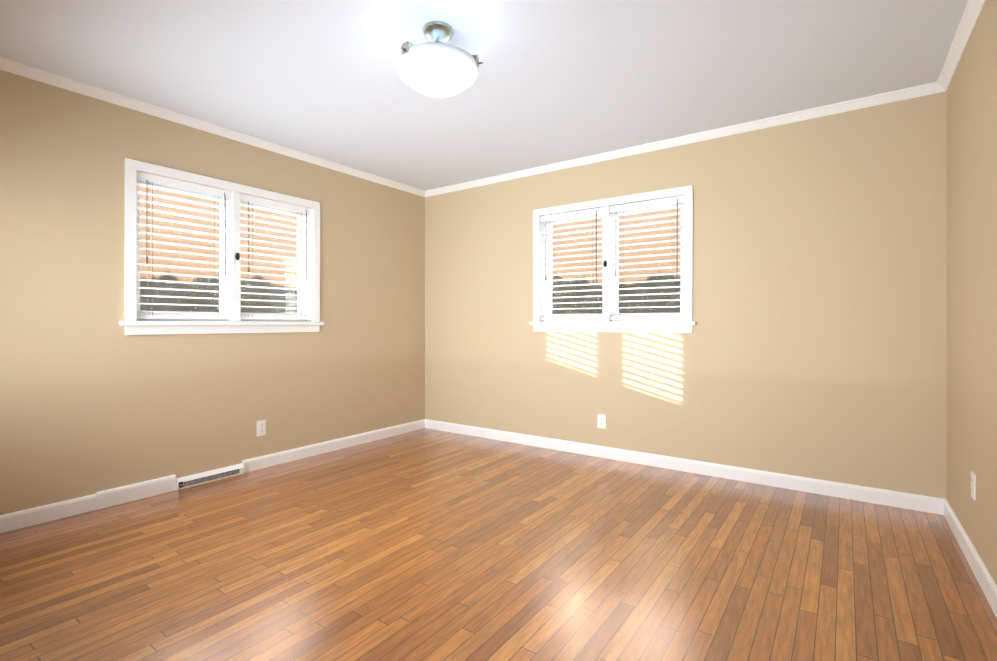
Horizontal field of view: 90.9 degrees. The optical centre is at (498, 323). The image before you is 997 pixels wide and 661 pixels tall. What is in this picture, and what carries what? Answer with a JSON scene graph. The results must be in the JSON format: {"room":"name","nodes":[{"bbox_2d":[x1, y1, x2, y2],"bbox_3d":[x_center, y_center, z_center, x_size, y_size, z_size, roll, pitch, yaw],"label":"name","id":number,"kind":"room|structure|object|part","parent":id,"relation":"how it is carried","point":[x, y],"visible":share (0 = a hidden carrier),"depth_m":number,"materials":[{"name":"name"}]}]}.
{"room":"empty room","nodes":[
{"label":"empty room","id":0,"kind":"room"},
{"bbox_2d":[0,70,424,514],"bbox_3d":[-2.088,-0.140,3.349,0.150,2.440,4.680,0,0,35],"label":"wall","id":1,"kind":"structure","parent":0,"point":[94,398],"depth_m":3.07,"materials":[{"name":"beige paint"}]},
{"bbox_2d":[0,475,175,532],"bbox_3d":[-2.517,1.031,2.594,0.020,0.098,1.452,0,0,35],"label":"baseboard","id":2,"kind":"structure","parent":1,"relation":"attached to","point":[39,515],"depth_m":2.81,"materials":[{"name":"white wood"}]},
{"bbox_2d":[176,463,243,489],"bbox_3d":[-1.963,1.044,3.358,0.043,0.071,0.430,0,0,35],"label":"floor vent","id":3,"kind":"object","parent":1,"relation":"attached to","point":[207,477],"visible":0.96,"depth_m":3.34,"materials":[{"name":"white metal"}]},
{"bbox_2d":[0,57,424,196],"bbox_3d":[-1.836,-1.335,3.538,0.044,0.050,3.780,0,0,35],"label":"crown molding","id":4,"kind":"structure","parent":1,"relation":"attached to","point":[26,71],"depth_m":3.19,"materials":[{"name":"white wood"}]},
{"bbox_2d":[120,158,323,334],"bbox_3d":[-1.919,-0.465,3.547,0.187,1.070,1.390,0,0,35],"label":"window","id":5,"kind":"structure","parent":1,"relation":"in","point":[134,325],"depth_m":3.50,"materials":[{"name":"white wood"}]},
{"bbox_2d":[137,171,231,318],"bbox_3d":[-2.086,-0.485,3.274,0.077,0.909,0.578,0,0,35],"label":"window blind","id":6,"kind":"object","parent":5,"relation":"attached to","point":[156,179],"visible":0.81,"depth_m":3.25,"materials":[{"name":"white plastic"}]},
{"bbox_3d":[-1.966,-0.478,3.581,0.004,0.819,1.122,0,0,35],"label":"glass","id":7,"kind":"part","parent":5,"relation":"part of","materials":[{"name":"clear glass"}]},
{"bbox_3d":[-1.966,-0.476,3.581,0.070,0.957,1.252,0,0,35],"label":"frame","id":8,"kind":"part","parent":5,"relation":"part of","materials":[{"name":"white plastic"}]},
{"bbox_2d":[241,194,311,319],"bbox_3d":[-1.717,-0.485,3.796,0.077,0.909,0.578,0,0,35],"label":"window blind","id":9,"kind":"object","parent":5,"relation":"attached to","point":[271,203],"visible":0.85,"depth_m":3.77,"materials":[{"name":"white plastic"}]},
{"bbox_2d":[257,420,265,435],"bbox_3d":[-1.770,0.780,3.663,0.007,0.114,0.070,0,0,35],"label":"electrical outlet","id":10,"kind":"object","parent":1,"relation":"attached to","point":[261,427],"visible":1,"depth_m":3.66,"materials":[{"name":"white plastic"}]},
{"bbox_2d":[242,419,424,472],"bbox_3d":[-1.303,1.035,4.318,0.014,0.090,1.890,0,0,35],"label":"baseboard","id":11,"kind":"structure","parent":1,"relation":"attached to","point":[261,462],"depth_m":4.11,"materials":[{"name":"white wood"}]},
{"bbox_2d":[0,0,967,190],"bbox_3d":[-0.381,-1.410,2.143,4.330,0.100,4.680,0,0,35],"label":"ceiling","id":12,"kind":"structure","parent":0,"point":[556,81],"depth_m":2.58,"materials":[{"name":"white paint"}]},
{"bbox_2d":[397,21,482,97],"bbox_3d":[-0.285,-1.211,2.262,0.380,0.298,0.398,0,0,35],"label":"ceiling light","id":13,"kind":"object","parent":12,"relation":"attached to","point":[436,66],"visible":1,"depth_m":2.18,"materials":[{"name":"white glass"}]},
{"bbox_3d":[-0.281,-1.133,2.275,0.372,0.142,0.372,0,0,35],"label":"lamp shade","id":14,"kind":"part","parent":13,"relation":"part of","materials":[{"name":"white glass"}]},
{"bbox_2d":[0,428,996,660],"bbox_3d":[-0.381,1.130,2.143,4.330,0.100,4.680,0,0,35],"label":"floor","id":15,"kind":"structure","parent":0,"point":[425,544],"depth_m":2.15,"materials":[{"name":"brown wood"}]},
{"bbox_2d":[425,91,946,498],"bbox_3d":[0.926,-0.140,3.993,4.330,2.440,0.150,0,0,35],"label":"wall","id":16,"kind":"structure","parent":0,"point":[813,345],"depth_m":3.32,"materials":[{"name":"beige paint"}]},
{"bbox_2d":[597,414,605,428],"bbox_3d":[0.832,0.790,3.963,0.070,0.114,0.007,0,0,35],"label":"electrical outlet","id":17,"kind":"object","parent":16,"relation":"attached to","point":[601,420],"visible":1,"depth_m":3.96,"materials":[{"name":"white plastic"}]},
{"bbox_2d":[529,185,695,332],"bbox_3d":[0.892,-0.465,3.988,1.390,1.070,0.187,0,0,35],"label":"window","id":18,"kind":"structure","parent":16,"relation":"in","point":[684,325],"depth_m":3.94,"materials":[{"name":"white wood"}]},
{"bbox_2d":[541,207,602,319],"bbox_3d":[0.619,-0.485,4.155,0.578,0.909,0.077,0,0,35],"label":"window blind","id":19,"kind":"object","parent":18,"relation":"attached to","point":[574,214],"visible":0.88,"depth_m":4.14,"materials":[{"name":"white plastic"}]},
{"bbox_3d":[0.926,-0.476,4.036,1.252,0.957,0.070,0,0,35],"label":"frame","id":20,"kind":"part","parent":18,"relation":"part of","materials":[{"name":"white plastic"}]},
{"bbox_3d":[0.926,-0.478,4.036,1.122,0.819,0.004,0,0,35],"label":"glass","id":21,"kind":"part","parent":18,"relation":"part of","materials":[{"name":"clear glass"}]},
{"bbox_2d":[610,196,683,319],"bbox_3d":[1.141,-0.485,3.786,0.578,0.909,0.077,0,0,35],"label":"window blind","id":22,"kind":"object","parent":18,"relation":"attached to","point":[650,203],"visible":0.83,"depth_m":3.78,"materials":[{"name":"white plastic"}]},
{"bbox_2d":[425,419,944,514],"bbox_3d":[0.879,1.035,3.926,4.030,0.090,0.014,0,0,35],"label":"baseboard","id":23,"kind":"structure","parent":16,"relation":"attached to","point":[923,503],"depth_m":3.44,"materials":[{"name":"white wood"}]},
{"bbox_2d":[425,82,945,196],"bbox_3d":[0.870,-1.335,3.913,4.030,0.050,0.044,0,0,35],"label":"crown molding","id":24,"kind":"structure","parent":16,"relation":"attached to","point":[883,98],"depth_m":3.43,"materials":[{"name":"white wood"}]},
{"bbox_2d":[947,0,996,584],"bbox_3d":[1.326,-0.140,0.937,0.150,2.440,4.680,0,0,35],"label":"wall","id":25,"kind":"structure","parent":0,"point":[972,267],"depth_m":2.17,"materials":[{"name":"beige paint"}]},
{"bbox_2d":[937,0,985,90],"bbox_3d":[1.247,-1.335,0.993,0.044,0.050,4.380,0,0,35],"label":"crown molding","id":26,"kind":"structure","parent":25,"relation":"attached to","point":[970,16],"depth_m":2.31,"materials":[{"name":"white wood"}]},
{"bbox_2d":[944,499,996,617],"bbox_3d":[1.259,1.035,0.984,0.014,0.090,4.380,0,0,35],"label":"baseboard","id":27,"kind":"structure","parent":25,"relation":"attached to","point":[986,582],"depth_m":2.14,"materials":[{"name":"white wood"}]},
{"bbox_2d":[971,471,975,500],"bbox_3d":[2.110,0.720,2.183,0.007,0.114,0.070,0,0,35],"label":"electrical outlet","id":28,"kind":"object","parent":25,"relation":"attached to","point":[973,485],"visible":1,"depth_m":2.17,"materials":[{"name":"white plastic"}]}
]}

